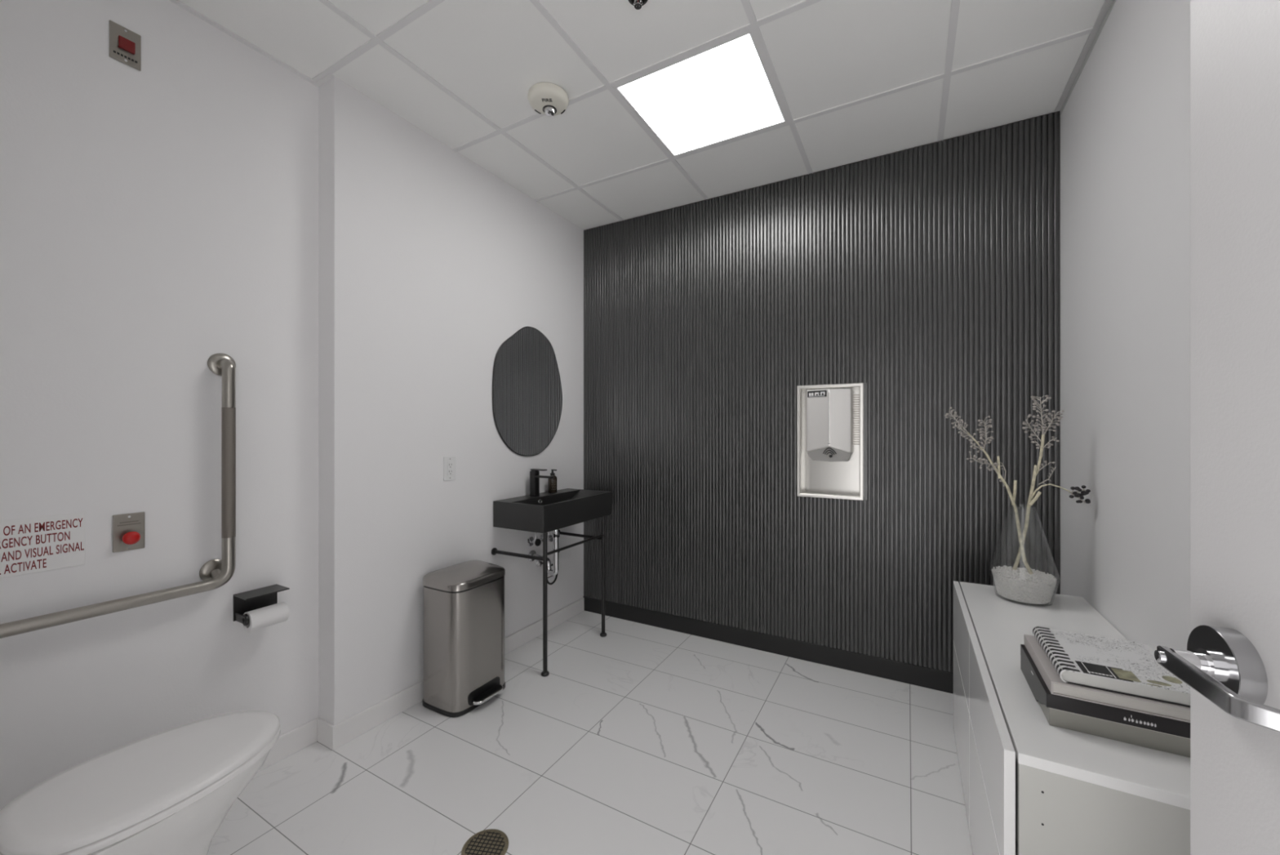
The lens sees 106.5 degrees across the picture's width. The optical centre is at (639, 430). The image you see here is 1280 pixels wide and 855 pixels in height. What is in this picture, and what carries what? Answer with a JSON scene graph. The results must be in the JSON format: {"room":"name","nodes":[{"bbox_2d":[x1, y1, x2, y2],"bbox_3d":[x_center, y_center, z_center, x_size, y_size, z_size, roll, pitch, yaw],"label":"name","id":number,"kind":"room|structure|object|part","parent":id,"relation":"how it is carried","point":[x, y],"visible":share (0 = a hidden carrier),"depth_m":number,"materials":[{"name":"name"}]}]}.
{"room":"public restroom","nodes":[
{"label":"public restroom","id":0,"kind":"room"},
{"bbox_2d":[0,0,318,809],"bbox_3d":[-1.697,-0.122,1.482,0.150,2.800,1.228,0,0,29],"label":"wall","id":1,"kind":"structure","parent":0,"point":[157,220],"depth_m":1.53,"materials":[{"name":"white paint"}]},
{"bbox_2d":[0,511,84,577],"bbox_3d":[-1.713,0.320,1.296,0.004,0.155,0.278,0,0,29],"label":"sign","id":2,"kind":"object","parent":1,"relation":"attached to","point":[32,544],"visible":1,"depth_m":1.34,"materials":[{"name":"white plastic"}]},
{"bbox_2d":[0,353,235,638],"bbox_3d":[-1.635,0.146,1.361,0.074,0.840,0.817,0,0,29],"label":"grab bar","id":3,"kind":"object","parent":1,"relation":"attached to","point":[214,574],"visible":1,"depth_m":1.66,"materials":[{"name":"silver metal"}]},
{"bbox_2d":[109,20,141,71],"bbox_3d":[-1.600,-1.197,1.488,0.014,0.112,0.069,0,0,29],"label":"signal","id":4,"kind":"object","parent":1,"relation":"attached to","point":[125,45],"visible":1,"depth_m":1.49,"materials":[{"name":"silver metal"}]},
{"bbox_2d":[112,511,144,552],"bbox_3d":[-1.584,0.318,1.488,0.042,0.115,0.071,0,0,29],"label":"button","id":5,"kind":"object","parent":1,"relation":"attached to","point":[128,529],"visible":1,"depth_m":1.49,"materials":[{"name":"silver metal"}]},
{"bbox_2d":[168,0,334,87],"bbox_3d":[-1.551,-1.423,1.469,0.117,0.006,1.108,0,0,29],"label":"trim","id":6,"kind":"structure","parent":1,"relation":"attached to","point":[328,77],"depth_m":1.77,"materials":[{"name":"white"}]},
{"bbox_2d":[233,583,289,625],"bbox_3d":[-1.396,0.644,1.766,0.098,0.100,0.138,0,0,29],"label":"toilet paper holder","id":7,"kind":"object","parent":1,"relation":"attached to","point":[246,601],"visible":0.81,"depth_m":1.76,"materials":[{"name":"black metal"}]},
{"bbox_3d":[-1.431,0.674,1.714,0.077,0.028,0.005,0,0,29],"label":"arm","id":8,"kind":"part","parent":7,"relation":"part of","materials":[{"name":"black metal"}]},
{"bbox_3d":[-1.436,0.644,1.788,0.006,0.092,0.137,0,0,29],"label":"plate","id":9,"kind":"part","parent":7,"relation":"part of","materials":[{"name":"black metal"}]},
{"bbox_2d":[233,583,289,599],"bbox_3d":[-1.396,0.596,1.766,0.098,0.004,0.137,0,0,29],"label":"shelf","id":10,"kind":"object","parent":7,"relation":"attached to","point":[256,593],"depth_m":1.75,"materials":[{"name":"black metal"}]},
{"bbox_2d":[243,601,288,631],"bbox_3d":[-1.374,0.684,1.758,0.071,0.071,0.117,0,0,29],"label":"toilet paper roll","id":11,"kind":"object","parent":7,"relation":"hanging from","point":[270,615],"visible":0.91,"depth_m":1.74,"materials":[{"name":"white paper"}]},
{"bbox_2d":[256,716,319,773],"bbox_3d":[-1.597,1.232,1.495,0.012,0.093,1.108,0,0,29],"label":"baseboard","id":12,"kind":"structure","parent":1,"relation":"attached to","point":[304,735],"depth_m":1.89,"materials":[{"name":"white paint"}]},
{"bbox_2d":[318,76,583,724],"bbox_3d":[-0.909,-0.122,2.805,0.300,2.800,1.851,0,0,29],"label":"wall","id":13,"kind":"structure","parent":0,"point":[429,260],"depth_m":2.22,"materials":[{"name":"white paint"}]},
{"bbox_2d":[317,717,333,748],"bbox_3d":[-1.278,1.232,1.945,0.104,0.093,0.012,0,0,29],"label":"baseboard","id":14,"kind":"structure","parent":13,"relation":"attached to","point":[324,727],"depth_m":1.94,"materials":[{"name":"white paint"}]},
{"bbox_2d":[443,456,455,480],"bbox_3d":[-0.956,0.191,2.405,0.009,0.118,0.072,0,0,29],"label":"power outlet","id":15,"kind":"object","parent":13,"relation":"attached to","point":[449,462],"visible":1,"depth_m":2.40,"materials":[{"name":"white plastic"}]},
{"bbox_2d":[447,461,453,475],"bbox_3d":[-0.954,0.191,2.404,0.004,0.068,0.035,0,0,29],"label":"receptacle","id":16,"kind":"object","parent":15,"relation":"attached to","point":[450,464],"depth_m":2.40,"materials":[{"name":"white plastic"}]},
{"bbox_2d":[331,597,584,750],"bbox_3d":[-0.815,1.232,2.653,0.012,0.093,1.700,0,0,29],"label":"baseboard","id":17,"kind":"structure","parent":13,"relation":"attached to","point":[356,725],"depth_m":2.17,"materials":[{"name":"white paint"}]},
{"bbox_2d":[492,326,562,456],"bbox_3d":[-0.668,-0.238,2.918,0.008,0.789,0.613,0,0,29],"label":"wall mirror","id":18,"kind":"object","parent":13,"relation":"attached to","point":[527,393],"visible":1,"depth_m":2.88,"materials":[{"name":"black mirror"}]},
{"bbox_2d":[527,532,541,546],"bbox_3d":[-0.636,0.621,2.894,0.088,0.174,0.082,0,0,29],"label":"shutoff valve","id":19,"kind":"object","parent":13,"relation":"attached to","point":[531,540],"visible":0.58,"depth_m":2.90,"materials":[{"name":"silver metal"}]},
{"bbox_3d":[-0.618,0.678,2.896,0.018,0.046,0.046,0,0,29],"label":"handle","id":20,"kind":"part","parent":19,"relation":"part of","materials":[{"name":"black metal"}]},
{"bbox_2d":[535,560,557,584],"bbox_3d":[-0.582,0.876,2.991,0.090,0.160,0.111,0,0,29],"label":"loop","id":21,"kind":"object","parent":13,"relation":"attached to","point":[538,563],"visible":0.52,"depth_m":2.97,"materials":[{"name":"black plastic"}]},
{"bbox_2d":[540,531,553,542],"bbox_3d":[-0.578,0.621,2.999,0.088,0.174,0.082,0,0,29],"label":"shutoff valve","id":22,"kind":"object","parent":13,"relation":"attached to","point":[550,539],"visible":0.33,"depth_m":3.00,"materials":[{"name":"silver metal"}]},
{"bbox_3d":[-0.559,0.678,3.001,0.018,0.046,0.046,0,0,29],"label":"handle","id":23,"kind":"part","parent":22,"relation":"part of","materials":[{"name":"silver metal"}]},
{"bbox_2d":[207,610,972,854],"bbox_3d":[0.008,1.328,1.588,3.023,0.100,3.079,0,0,29],"label":"floor","id":24,"kind":"structure","parent":0,"point":[637,738],"depth_m":1.82,"materials":[{"name":"tile"}]},
{"bbox_2d":[0,709,280,854],"bbox_3d":[-1.283,0.910,1.116,0.374,0.735,0.750,0,0,29],"label":"toilet","id":25,"kind":"object","parent":24,"relation":"on","point":[170,791],"visible":1,"depth_m":1.15,"materials":[{"name":"white ceramic"}]},
{"bbox_3d":[-1.255,1.084,1.167,0.356,0.388,0.610,0,0,29],"label":"bowl","id":26,"kind":"part","parent":25,"relation":"part of","materials":[{"name":"white ceramic"}]},
{"bbox_2d":[422,560,505,717],"bbox_3d":[-0.821,0.971,2.300,0.306,0.615,0.334,0,0,29],"label":"trash bin","id":27,"kind":"object","parent":24,"relation":"on","point":[464,602],"visible":1,"depth_m":2.19,"materials":[{"name":"silver metal"}]},
{"bbox_3d":[-0.841,0.692,2.312,0.257,0.057,0.332,0,0,29],"label":"lid","id":28,"kind":"part","parent":27,"relation":"part of","materials":[{"name":"silver metal"}]},
{"bbox_2d":[461,828,508,854],"bbox_3d":[-0.473,1.276,1.463,0.139,0.004,0.139,0,0,29],"label":"floor drain","id":29,"kind":"object","parent":24,"relation":"on","point":[489,841],"visible":1,"depth_m":1.48,"materials":[{"name":"brown metal"}]},
{"bbox_2d":[491,488,612,676],"bbox_3d":[-0.493,0.835,2.853,0.380,0.886,0.680,0,0,29],"label":"sink","id":30,"kind":"object","parent":24,"relation":"on","point":[546,512],"visible":0.96,"depth_m":2.64,"materials":[{"name":"black ceramic"}]},
{"bbox_3d":[-0.654,0.674,2.583,0.355,0.019,0.019,0,0,27],"label":"rail","id":31,"kind":"part","parent":30,"relation":"part of","materials":[{"name":"black metal"}]},
{"bbox_2d":[529,468,554,496],"bbox_3d":[-0.582,0.311,2.838,0.156,0.161,0.042,0,0,29],"label":"faucet","id":32,"kind":"object","parent":30,"relation":"on","point":[535,476],"visible":1,"depth_m":2.85,"materials":[{"name":"black metal"}]},
{"bbox_3d":[-0.604,0.234,2.851,0.106,0.007,0.032,0,0,29],"label":"lever","id":33,"kind":"part","parent":32,"relation":"part of","materials":[{"name":"black metal"}]},
{"bbox_3d":[-0.564,0.274,2.829,0.115,0.012,0.036,0,0,29],"label":"spout","id":34,"kind":"part","parent":32,"relation":"part of","materials":[{"name":"black metal"}]},
{"bbox_2d":[528,528,559,575],"bbox_3d":[-0.578,0.696,2.859,0.244,0.318,0.070,0,0,41],"label":"trap","id":35,"kind":"object","parent":30,"relation":"attached to","point":[555,534],"visible":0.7,"depth_m":2.79,"materials":[{"name":"silver metal"}]},
{"bbox_3d":[-0.496,0.900,2.501,0.023,0.731,0.023,0,0,29],"label":"leg","id":36,"kind":"part","parent":30,"relation":"part of","materials":[{"name":"black metal"}]},
{"bbox_2d":[547,469,556,493],"bbox_3d":[-0.550,0.319,3.016,0.058,0.146,0.056,0,0,29],"label":"soap bottle","id":37,"kind":"object","parent":30,"relation":"on","point":[552,482],"visible":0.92,"depth_m":2.99,"materials":[{"name":"black glass"}]},
{"bbox_2d":[493,488,612,533],"bbox_3d":[-0.496,0.464,2.861,0.363,0.144,0.668,0,0,29],"label":"basin","id":38,"kind":"object","parent":30,"relation":"in","point":[546,512],"depth_m":2.65,"materials":[{"name":"black ceramic"}]},
{"bbox_3d":[-0.362,0.650,2.740,0.015,0.015,0.547,0,0,29],"label":"rail","id":39,"kind":"part","parent":30,"relation":"part of","materials":[{"name":"black metal"}]},
{"bbox_3d":[-0.383,0.674,3.065,0.355,0.019,0.019,0,0,29],"label":"rail","id":40,"kind":"part","parent":30,"relation":"part of","materials":[{"name":"black metal"}]},
{"bbox_3d":[-0.229,0.900,2.979,0.023,0.731,0.023,0,0,29],"label":"leg","id":41,"kind":"part","parent":30,"relation":"part of","materials":[{"name":"black metal"}]},
{"bbox_2d":[953,580,1190,854],"bbox_3d":[1.220,0.960,1.403,0.420,0.636,1.240,0,0,29],"label":"sideboard","id":42,"kind":"object","parent":24,"relation":"on","point":[1031,785],"visible":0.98,"depth_m":0.98,"materials":[{"name":"white paint"}]},
{"bbox_3d":[1.197,1.084,1.771,0.019,0.376,0.618,0,0,29],"label":"door","id":43,"kind":"part","parent":42,"relation":"part of","materials":[{"name":"white paint"}]},
{"bbox_3d":[1.197,0.768,1.771,0.019,0.250,0.618,0,0,29],"label":"drawer","id":44,"kind":"part","parent":42,"relation":"part of","materials":[{"name":"white paint"}]},
{"bbox_3d":[0.893,1.084,1.230,0.019,0.376,0.618,0,0,29],"label":"door","id":45,"kind":"part","parent":42,"relation":"part of","materials":[{"name":"white paint"}]},
{"bbox_3d":[0.893,0.768,1.230,0.019,0.250,0.618,0,0,29],"label":"drawer","id":46,"kind":"part","parent":42,"relation":"part of","materials":[{"name":"white paint"}]},
{"bbox_3d":[1.232,1.247,1.396,0.393,0.018,1.202,0,0,29],"label":"panel","id":47,"kind":"part","parent":42,"relation":"part of","materials":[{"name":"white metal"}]},
{"bbox_2d":[988,503,1060,606],"bbox_3d":[1.458,0.464,1.819,0.211,0.356,0.211,0,0,29],"label":"glass vase","id":48,"kind":"object","parent":42,"relation":"on","point":[1019,504],"visible":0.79,"depth_m":1.78,"materials":[{"name":"clear glass"}]},
{"bbox_2d":[944,407,1033,574],"bbox_3d":[1.369,0.228,1.884,0.285,0.646,0.082,0,0,29],"label":"branch","id":49,"kind":"object","parent":48,"relation":"in","point":[997,471],"visible":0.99,"depth_m":1.87,"materials":[{"name":"grey"}]},
{"bbox_3d":[1.404,0.279,1.866,0.210,0.544,0.020,0,0,38],"label":"stem","id":50,"kind":"part","parent":49,"relation":"part of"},
{"bbox_2d":[991,564,1057,604],"bbox_3d":[1.458,0.583,1.819,0.194,0.101,0.193,0,0,-9],"label":"gravel","id":51,"kind":"object","parent":48,"relation":"in","point":[1018,584],"visible":0.98,"depth_m":1.76,"materials":[{"name":"white gravel"}]},
{"bbox_2d":[1012,395,1090,569],"bbox_3d":[1.527,0.206,1.779,0.226,0.678,0.064,0,0,36],"label":"branch","id":52,"kind":"object","parent":48,"relation":"in","point":[1037,468],"visible":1,"depth_m":1.80,"materials":[{"name":"grey plant"}]},
{"bbox_3d":[1.504,0.280,1.794,0.173,0.529,0.025,0,0,39],"label":"stem","id":53,"kind":"part","parent":52,"relation":"part of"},
{"bbox_3d":[0.932,0.971,0.865,0.396,0.614,0.018,0,0,29],"label":"panel","id":54,"kind":"part","parent":42,"relation":"part of","materials":[{"name":"white wood"}]},
{"bbox_2d":[1020,644,1190,757],"bbox_3d":[1.067,0.608,1.101,0.258,0.068,0.278,0,0,29],"label":"book","id":55,"kind":"object","parent":42,"relation":"on","point":[1142,729],"visible":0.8,"depth_m":1.00,"materials":[{"name":"black paper"}]},
{"bbox_2d":[1024,634,1190,722],"bbox_3d":[1.070,0.559,1.101,0.248,0.027,0.277,0,0,29],"label":"book","id":56,"kind":"object","parent":55,"relation":"on","point":[1055,685],"visible":0.42,"depth_m":1.01,"materials":[{"name":"white paper"}]},
{"bbox_2d":[1032,626,1190,706],"bbox_3d":[1.071,0.531,1.099,0.218,0.030,0.261,0,0,29],"label":"book","id":57,"kind":"object","parent":56,"relation":"on","point":[1131,668],"visible":1,"depth_m":1.05,"materials":[{"name":"white paper"}]},
{"bbox_3d":[0.995,0.517,1.028,0.078,0.001,0.062,0,0,29],"label":"printed panel","id":58,"kind":"part","parent":57,"relation":"part of","materials":[{"name":"black"}]},
{"bbox_2d":[1111,667,1141,681],"bbox_3d":[1.026,0.516,1.010,0.033,0.001,0.050,0,0,29],"label":"picture","id":59,"kind":"object","parent":57,"relation":"on","point":[1117,674],"depth_m":1.01},
{"bbox_2d":[178,0,1105,230],"bbox_3d":[0.008,-1.474,1.588,3.023,0.096,3.079,0,0,29],"label":"ceiling","id":60,"kind":"structure","parent":0,"point":[824,55],"depth_m":1.89,"materials":[{"name":"tile"}]},
{"bbox_2d":[527,82,568,116],"bbox_3d":[-0.391,-1.394,2.039,0.172,0.056,0.172,0,0,29],"label":"fire alarm","id":61,"kind":"object","parent":60,"relation":"attached to","point":[550,100],"visible":1,"depth_m":2.01,"materials":[{"name":"white plastic"}]},
{"bbox_2d":[628,0,648,9],"bbox_3d":[-0.007,-1.404,1.566,0.068,0.036,0.068,0,0,29],"label":"sprinkler","id":62,"kind":"object","parent":60,"relation":"attached to","point":[637,4],"visible":1,"depth_m":1.57,"materials":[{"name":"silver metal"}]},
{"bbox_3d":[-0.007,-1.404,1.566,0.024,0.036,0.024,0,0,40],"label":"frame","id":63,"kind":"part","parent":62,"relation":"part of","materials":[{"name":"silver metal"}]},
{"bbox_2d":[613,30,787,157],"bbox_3d":[0.285,-1.447,2.096,0.585,0.049,0.585,0,0,29],"label":"ceiling light","id":64,"kind":"object","parent":60,"relation":"attached to","point":[725,91],"visible":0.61,"depth_m":2.04,"materials":[{"name":"white plastic"}]},
{"bbox_2d":[311,0,1092,221],"bbox_3d":[0.001,-1.424,1.575,2.723,0.004,2.809,0,0,29],"label":"ceiling grid","id":65,"kind":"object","parent":60,"relation":"attached to","point":[753,24],"depth_m":1.90,"materials":[{"name":"white metal"}]},
{"bbox_2d":[583,111,1060,671],"bbox_3d":[0.772,-0.122,2.833,2.606,2.800,0.161,0,0,29],"label":"wall","id":66,"kind":"structure","parent":0,"point":[926,277],"depth_m":2.59,"materials":[{"name":"black paint"}]},
{"bbox_2d":[582,595,953,693],"bbox_3d":[0.735,1.228,2.766,2.606,0.101,0.013,0,0,29],"label":"baseboard","id":67,"kind":"structure","parent":66,"relation":"attached to","point":[911,673],"depth_m":2.70,"materials":[{"name":"black paint"}]},
{"bbox_2d":[796,382,863,500],"bbox_3d":[1.038,0.059,2.614,0.338,0.617,0.152,0,0,29],"label":"dryer","id":68,"kind":"object","parent":66,"relation":"attached to","point":[830,417],"visible":1,"depth_m":2.62,"materials":[{"name":"silver metal"}]},
{"bbox_2d":[1060,0,1190,649],"bbox_3d":[1.262,-0.122,0.886,0.150,2.800,3.079,0,0,29],"label":"wall","id":69,"kind":"structure","parent":0,"point":[1125,122],"depth_m":1.47,"materials":[{"name":"white paint"}]},
{"bbox_2d":[1053,0,1116,115],"bbox_3d":[1.177,-1.413,0.910,0.022,0.026,2.798,0,0,29],"label":"trim","id":70,"kind":"structure","parent":69,"relation":"attached to","point":[1108,5],"depth_m":1.79,"materials":[{"name":"grey"}]},
{"bbox_2d":[1154,0,1279,854],"bbox_3d":[0.558,0.222,0.248,0.113,2.088,0.860,0,0,23],"label":"door","id":71,"kind":"structure","parent":69,"relation":"in","point":[1230,663],"depth_m":0.56,"materials":[{"name":"white paint"}]},
{"bbox_3d":[0.668,0.280,0.579,0.034,0.035,0.035,0,0,23],"label":"handle","id":72,"kind":"part","parent":71,"relation":"part of","materials":[{"name":"silver metal"}]},
{"bbox_3d":[0.626,0.280,0.514,0.043,0.023,0.175,0,0,6],"label":"lever arm","id":73,"kind":"part","parent":71,"relation":"part of","materials":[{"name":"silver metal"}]}
]}

